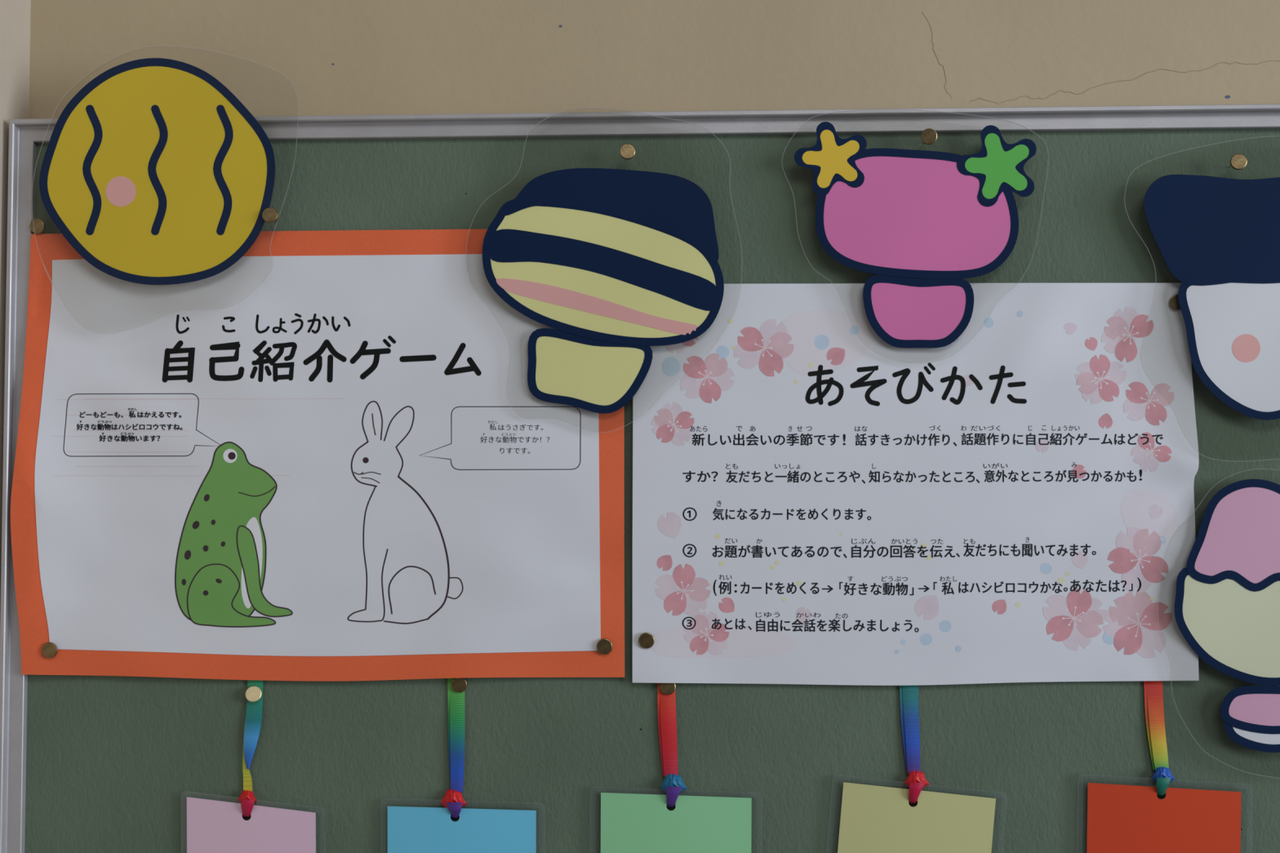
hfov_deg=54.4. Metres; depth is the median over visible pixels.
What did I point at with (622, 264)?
cutout
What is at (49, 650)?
thumbtack
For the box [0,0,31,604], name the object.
wall
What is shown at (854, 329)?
print
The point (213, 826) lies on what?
card
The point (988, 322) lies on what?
print
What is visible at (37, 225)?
thumbtack
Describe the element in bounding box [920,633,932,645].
print
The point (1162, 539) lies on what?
print
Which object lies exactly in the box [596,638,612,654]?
thumbtack
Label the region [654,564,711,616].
print
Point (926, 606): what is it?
print
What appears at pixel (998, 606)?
print
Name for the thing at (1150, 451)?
print
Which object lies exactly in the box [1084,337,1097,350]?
print
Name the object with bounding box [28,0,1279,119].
wall
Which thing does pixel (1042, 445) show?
print
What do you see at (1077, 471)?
print
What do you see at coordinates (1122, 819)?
card
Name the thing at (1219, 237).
cutout
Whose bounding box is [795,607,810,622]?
print
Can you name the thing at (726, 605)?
print
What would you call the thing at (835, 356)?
print
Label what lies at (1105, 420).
print
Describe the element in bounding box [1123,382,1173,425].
print
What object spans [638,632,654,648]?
thumbtack
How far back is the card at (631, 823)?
0.91 m
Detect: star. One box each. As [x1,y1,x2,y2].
[802,129,859,187]
[964,133,1029,199]
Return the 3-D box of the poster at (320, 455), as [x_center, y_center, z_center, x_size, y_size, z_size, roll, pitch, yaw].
[-0.239,0.020,0.924,0.455,0.335,0.010,0,-3,1]
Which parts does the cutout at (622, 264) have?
panel, panel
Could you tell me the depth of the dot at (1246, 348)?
0.91 m
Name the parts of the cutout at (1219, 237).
white panel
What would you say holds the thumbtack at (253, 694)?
attached to the bulletin board
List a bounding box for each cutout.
[39,57,275,284]
[482,168,724,413]
[794,121,1036,347]
[1143,174,1279,420]
[1174,479,1279,752]
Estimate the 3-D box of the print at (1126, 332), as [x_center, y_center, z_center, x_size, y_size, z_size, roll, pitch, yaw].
[0.358,-0.068,0.915,0.038,0.041,0.001,0,-3,1]
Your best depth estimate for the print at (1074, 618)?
0.91 m
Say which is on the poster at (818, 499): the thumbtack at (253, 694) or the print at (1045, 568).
the print at (1045, 568)
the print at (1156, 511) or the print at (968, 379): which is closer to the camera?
the print at (1156, 511)
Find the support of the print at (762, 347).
attached to the poster at (818, 499)
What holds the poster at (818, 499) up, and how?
attached to the bulletin board
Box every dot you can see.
[105,176,136,206]
[1231,333,1260,362]
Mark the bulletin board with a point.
(89, 764)
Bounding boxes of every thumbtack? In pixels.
[30,217,44,234]
[41,642,57,658]
[244,685,262,702]
[262,207,278,222]
[451,678,466,693]
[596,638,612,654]
[619,143,635,159]
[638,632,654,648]
[659,683,675,694]
[920,128,937,144]
[1168,294,1181,310]
[1228,153,1247,169]
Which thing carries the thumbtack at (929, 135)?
attached to the bulletin board
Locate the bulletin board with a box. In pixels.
[0,103,1279,852]
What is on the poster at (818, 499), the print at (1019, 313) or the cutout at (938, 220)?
the print at (1019, 313)
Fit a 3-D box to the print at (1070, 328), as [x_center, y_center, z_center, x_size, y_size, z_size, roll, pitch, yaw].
[0.317,-0.072,0.916,0.010,0.009,0.001,0,-3,1]
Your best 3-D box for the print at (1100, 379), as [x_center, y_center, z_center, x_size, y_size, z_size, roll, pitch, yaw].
[0.338,-0.035,0.913,0.037,0.037,0.001,0,-3,1]
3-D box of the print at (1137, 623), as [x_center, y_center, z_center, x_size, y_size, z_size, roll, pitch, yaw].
[0.362,0.144,0.906,0.050,0.050,0.002,0,-3,1]
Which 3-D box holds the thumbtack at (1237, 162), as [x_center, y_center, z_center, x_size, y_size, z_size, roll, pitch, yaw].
[0.437,-0.193,0.917,0.012,0.012,0.021,0,-3,1]
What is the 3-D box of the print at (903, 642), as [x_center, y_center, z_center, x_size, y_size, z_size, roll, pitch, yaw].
[0.192,0.157,0.909,0.004,0.004,0.001,0,-3,1]
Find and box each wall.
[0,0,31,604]
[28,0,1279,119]
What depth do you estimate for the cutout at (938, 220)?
0.92 m
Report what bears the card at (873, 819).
hanging from the bulletin board
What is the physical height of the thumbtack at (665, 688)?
0.012 m
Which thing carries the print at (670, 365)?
attached to the poster at (818, 499)
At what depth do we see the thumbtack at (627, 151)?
0.92 m
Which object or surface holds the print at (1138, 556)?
attached to the poster at (818, 499)
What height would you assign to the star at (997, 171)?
0.048 m
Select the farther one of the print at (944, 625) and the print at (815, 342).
the print at (815, 342)
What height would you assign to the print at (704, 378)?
0.037 m
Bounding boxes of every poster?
[10,228,624,681]
[632,283,1199,685]
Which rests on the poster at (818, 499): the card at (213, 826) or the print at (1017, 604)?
the print at (1017, 604)
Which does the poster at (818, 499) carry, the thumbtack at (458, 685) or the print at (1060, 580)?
the print at (1060, 580)
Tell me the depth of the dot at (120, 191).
0.93 m
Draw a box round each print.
[650,402,693,445]
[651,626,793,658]
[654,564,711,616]
[657,512,681,537]
[657,555,672,570]
[662,356,679,376]
[665,337,697,353]
[680,353,734,403]
[683,611,728,655]
[715,345,728,358]
[715,533,720,538]
[718,597,734,613]
[727,318,733,323]
[733,319,794,376]
[782,310,871,375]
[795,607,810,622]
[808,362,813,367]
[813,334,829,349]
[826,347,844,365]
[849,324,859,335]
[900,639,906,644]
[915,595,938,619]
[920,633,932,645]
[939,620,951,631]
[955,645,961,652]
[964,374,973,386]
[983,317,993,327]
[991,600,1006,614]
[1015,602,1021,607]
[1016,310,1022,317]
[1035,439,1048,452]
[1040,563,1052,573]
[1043,587,1105,650]
[1057,577,1064,583]
[1064,322,1076,334]
[1071,464,1086,478]
[1071,551,1088,568]
[1075,354,1126,404]
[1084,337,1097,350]
[1098,413,1112,428]
[1101,306,1153,362]
[1102,589,1171,657]
[1102,632,1114,644]
[1107,526,1168,593]
[1120,488,1177,540]
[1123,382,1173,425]
[1131,432,1171,471]
[1149,504,1163,519]
[1160,536,1166,544]
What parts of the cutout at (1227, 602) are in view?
panel, panel, white panel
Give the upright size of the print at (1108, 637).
0.010 m
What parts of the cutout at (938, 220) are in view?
panel, panel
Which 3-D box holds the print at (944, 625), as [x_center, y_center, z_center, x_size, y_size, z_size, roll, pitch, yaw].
[0.223,0.146,0.908,0.009,0.009,0.001,0,-3,2]
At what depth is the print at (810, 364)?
0.92 m
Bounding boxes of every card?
[186,680,315,852]
[387,678,536,852]
[600,683,751,852]
[837,685,995,852]
[1086,680,1241,852]
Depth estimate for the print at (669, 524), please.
0.92 m
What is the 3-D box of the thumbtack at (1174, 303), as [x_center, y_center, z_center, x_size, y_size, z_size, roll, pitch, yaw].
[0.394,-0.091,0.917,0.012,0.012,0.013,0,-3,1]
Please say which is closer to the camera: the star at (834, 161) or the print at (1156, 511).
the print at (1156, 511)
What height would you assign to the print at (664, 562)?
0.012 m
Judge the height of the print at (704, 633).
0.032 m
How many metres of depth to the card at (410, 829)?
0.91 m
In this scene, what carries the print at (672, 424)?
attached to the poster at (818, 499)
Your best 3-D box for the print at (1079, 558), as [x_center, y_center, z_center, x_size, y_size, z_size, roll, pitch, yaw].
[0.321,0.097,0.908,0.012,0.013,0.001,0,-3,1]
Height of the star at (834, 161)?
0.043 m
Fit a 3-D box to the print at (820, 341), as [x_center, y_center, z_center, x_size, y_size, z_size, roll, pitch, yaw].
[0.134,-0.062,0.920,0.011,0.011,0.001,0,-3,1]
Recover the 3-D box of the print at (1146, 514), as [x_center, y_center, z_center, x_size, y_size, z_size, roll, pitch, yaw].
[0.372,0.065,0.909,0.041,0.038,0.003,0,-3,1]
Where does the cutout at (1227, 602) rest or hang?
attached to the bulletin board
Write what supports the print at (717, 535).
on the poster at (818, 499)
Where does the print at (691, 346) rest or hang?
attached to the poster at (818, 499)
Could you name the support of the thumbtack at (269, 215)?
attached to the bulletin board
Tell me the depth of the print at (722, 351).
0.92 m
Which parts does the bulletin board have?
frame rail, frame rail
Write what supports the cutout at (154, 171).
attached to the bulletin board
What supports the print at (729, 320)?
on the poster at (818, 499)
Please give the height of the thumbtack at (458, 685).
0.012 m

